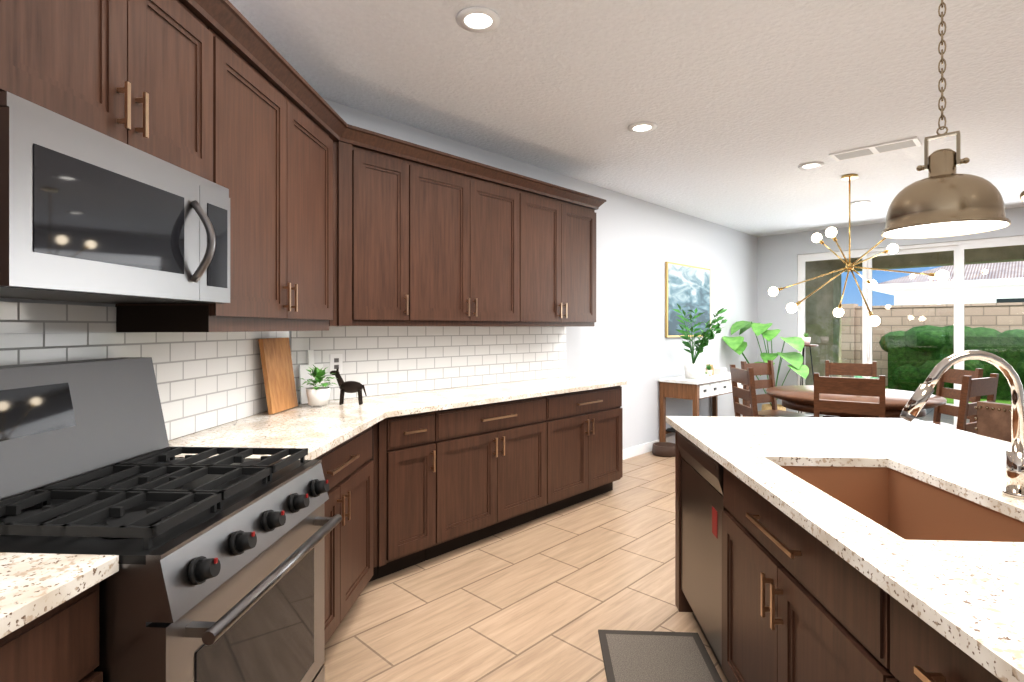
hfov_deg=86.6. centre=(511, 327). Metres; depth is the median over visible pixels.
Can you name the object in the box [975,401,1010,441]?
counter stool
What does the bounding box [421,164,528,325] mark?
upper cabinet
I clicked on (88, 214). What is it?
microwave
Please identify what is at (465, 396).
countertop
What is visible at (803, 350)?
plant stand
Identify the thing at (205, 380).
backsplash
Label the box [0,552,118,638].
countertop
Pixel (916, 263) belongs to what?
patio ceiling
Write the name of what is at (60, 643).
base cabinet
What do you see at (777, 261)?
wall
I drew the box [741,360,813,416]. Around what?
dining chair
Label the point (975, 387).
dining chair
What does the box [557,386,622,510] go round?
base cabinet
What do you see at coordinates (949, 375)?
dining chair
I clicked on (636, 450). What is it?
baseboard
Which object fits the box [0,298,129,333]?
wall
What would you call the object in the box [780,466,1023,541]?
sink basin
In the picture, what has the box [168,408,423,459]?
countertop
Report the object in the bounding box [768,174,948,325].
sputnik chandelier
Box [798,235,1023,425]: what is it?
door frame
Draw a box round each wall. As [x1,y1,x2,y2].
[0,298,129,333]
[289,98,756,449]
[757,207,1023,412]
[841,302,1023,385]
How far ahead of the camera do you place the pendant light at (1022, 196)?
1.22 m
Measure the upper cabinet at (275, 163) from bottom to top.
1.024 m
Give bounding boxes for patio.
[806,403,969,424]
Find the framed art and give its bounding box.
[665,262,709,336]
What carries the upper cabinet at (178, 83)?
attached to the wall at (53, 302)
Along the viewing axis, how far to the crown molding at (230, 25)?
2.72 m
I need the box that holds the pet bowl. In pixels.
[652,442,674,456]
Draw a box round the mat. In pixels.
[598,630,721,681]
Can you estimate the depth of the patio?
8.09 m
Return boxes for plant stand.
[798,344,817,412]
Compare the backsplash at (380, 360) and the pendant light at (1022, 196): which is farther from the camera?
the backsplash at (380, 360)
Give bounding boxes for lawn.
[885,386,1010,403]
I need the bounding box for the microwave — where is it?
[0,91,229,303]
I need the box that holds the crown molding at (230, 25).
[179,0,605,209]
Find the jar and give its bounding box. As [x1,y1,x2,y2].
[705,364,713,374]
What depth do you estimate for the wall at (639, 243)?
5.83 m
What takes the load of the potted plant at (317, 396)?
on the countertop at (465, 396)
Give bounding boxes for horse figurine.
[330,367,366,404]
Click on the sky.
(853, 297)
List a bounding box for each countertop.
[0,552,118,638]
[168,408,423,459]
[198,376,626,431]
[666,416,1023,681]
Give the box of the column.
[806,270,840,384]
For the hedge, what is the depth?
10.82 m
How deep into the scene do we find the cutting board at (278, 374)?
2.81 m
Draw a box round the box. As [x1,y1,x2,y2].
[714,367,726,374]
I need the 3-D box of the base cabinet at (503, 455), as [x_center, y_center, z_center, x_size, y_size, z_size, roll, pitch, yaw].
[-0.310,0.909,3.638,0.610,0.882,1.094,0,0,44]
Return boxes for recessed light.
[456,7,499,32]
[628,122,656,132]
[798,162,823,168]
[851,200,870,204]
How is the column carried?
on the patio
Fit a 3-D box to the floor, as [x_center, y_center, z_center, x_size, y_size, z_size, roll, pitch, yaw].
[2.181,1.380,1.190,8.800,0.060,12.550,0,0,44]
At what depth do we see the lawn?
10.10 m
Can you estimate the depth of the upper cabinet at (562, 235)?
4.29 m
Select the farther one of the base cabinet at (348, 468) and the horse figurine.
the horse figurine
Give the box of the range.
[0,357,341,681]
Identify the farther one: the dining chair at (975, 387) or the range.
the dining chair at (975, 387)
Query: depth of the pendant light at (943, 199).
1.58 m
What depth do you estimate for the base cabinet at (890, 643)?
0.99 m
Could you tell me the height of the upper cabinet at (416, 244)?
1.000 m
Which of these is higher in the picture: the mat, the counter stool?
the counter stool
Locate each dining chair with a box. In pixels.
[730,364,757,416]
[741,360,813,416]
[814,373,884,417]
[823,360,876,417]
[926,368,982,428]
[956,373,998,433]
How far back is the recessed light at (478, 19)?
2.40 m
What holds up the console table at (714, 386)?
on the floor
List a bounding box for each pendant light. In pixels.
[881,0,1010,238]
[1020,191,1023,201]
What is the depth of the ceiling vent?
4.13 m
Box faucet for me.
[900,350,1023,498]
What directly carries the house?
on the lawn
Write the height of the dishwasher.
0.858 m
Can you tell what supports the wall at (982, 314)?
on the lawn
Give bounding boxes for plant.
[299,365,336,406]
[673,304,726,378]
[722,321,808,410]
[801,333,810,344]
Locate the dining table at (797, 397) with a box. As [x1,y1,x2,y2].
[766,376,946,417]
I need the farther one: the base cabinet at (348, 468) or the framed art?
the framed art
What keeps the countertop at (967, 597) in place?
on the base cabinet at (890, 643)
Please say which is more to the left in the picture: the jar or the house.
the jar
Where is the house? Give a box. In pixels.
[872,261,1023,304]
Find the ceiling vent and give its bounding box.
[829,137,921,160]
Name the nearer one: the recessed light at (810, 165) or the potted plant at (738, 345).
the recessed light at (810, 165)
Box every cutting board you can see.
[258,338,297,414]
[299,350,323,403]
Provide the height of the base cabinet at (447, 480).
0.882 m
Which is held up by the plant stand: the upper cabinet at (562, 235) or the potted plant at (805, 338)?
the potted plant at (805, 338)
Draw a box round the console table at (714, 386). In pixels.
[658,372,744,441]
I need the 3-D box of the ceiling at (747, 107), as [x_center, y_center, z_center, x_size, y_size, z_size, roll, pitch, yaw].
[2.181,-1.410,1.190,8.800,0.080,12.550,0,0,44]
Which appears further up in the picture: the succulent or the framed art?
the framed art
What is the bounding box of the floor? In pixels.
[323,451,727,681]
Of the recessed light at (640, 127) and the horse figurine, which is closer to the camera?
the horse figurine
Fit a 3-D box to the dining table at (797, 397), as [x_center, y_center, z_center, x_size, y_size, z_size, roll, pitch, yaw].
[3.044,0.894,4.896,1.372,0.910,1.372,0,0,44]
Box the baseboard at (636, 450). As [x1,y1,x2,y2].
[623,415,742,459]
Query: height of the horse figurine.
0.210 m
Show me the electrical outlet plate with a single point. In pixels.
(336, 361)
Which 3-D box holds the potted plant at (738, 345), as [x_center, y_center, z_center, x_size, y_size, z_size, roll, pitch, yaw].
[3.443,0.626,7.236,0.963,1.447,1.047,0,0,44]
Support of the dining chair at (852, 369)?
on the floor
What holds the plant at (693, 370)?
on the console table at (714, 386)
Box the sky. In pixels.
[841,266,941,305]
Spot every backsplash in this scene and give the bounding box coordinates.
[0,301,288,439]
[291,326,565,402]
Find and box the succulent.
[705,364,713,375]
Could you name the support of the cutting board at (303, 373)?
on the countertop at (465, 396)
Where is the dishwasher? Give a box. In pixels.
[677,432,728,681]
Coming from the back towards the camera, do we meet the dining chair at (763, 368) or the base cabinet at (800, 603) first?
the dining chair at (763, 368)
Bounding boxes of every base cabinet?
[0,583,102,681]
[313,425,373,644]
[369,409,448,581]
[449,394,556,551]
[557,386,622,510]
[722,518,862,681]
[851,565,1001,681]
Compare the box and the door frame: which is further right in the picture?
the door frame
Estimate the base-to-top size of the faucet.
0.376 m
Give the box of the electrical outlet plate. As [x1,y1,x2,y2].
[330,354,342,373]
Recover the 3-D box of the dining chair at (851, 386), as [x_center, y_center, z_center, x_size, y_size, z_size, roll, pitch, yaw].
[2.658,0.850,4.285,0.460,1.000,0.525,0,0,32]
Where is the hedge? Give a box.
[879,325,1023,399]
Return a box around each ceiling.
[229,0,1023,236]
[806,245,1023,271]
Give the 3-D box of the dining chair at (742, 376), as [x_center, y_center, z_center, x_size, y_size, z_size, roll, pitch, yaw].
[2.322,0.850,4.925,0.525,1.000,0.460,0,0,2]
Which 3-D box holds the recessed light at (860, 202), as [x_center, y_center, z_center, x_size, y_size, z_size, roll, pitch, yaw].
[3.809,-1.363,5.938,0.196,0.011,0.196,0,0,44]
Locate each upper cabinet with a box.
[0,0,215,182]
[115,34,332,331]
[329,143,420,325]
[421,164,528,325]
[529,192,595,326]

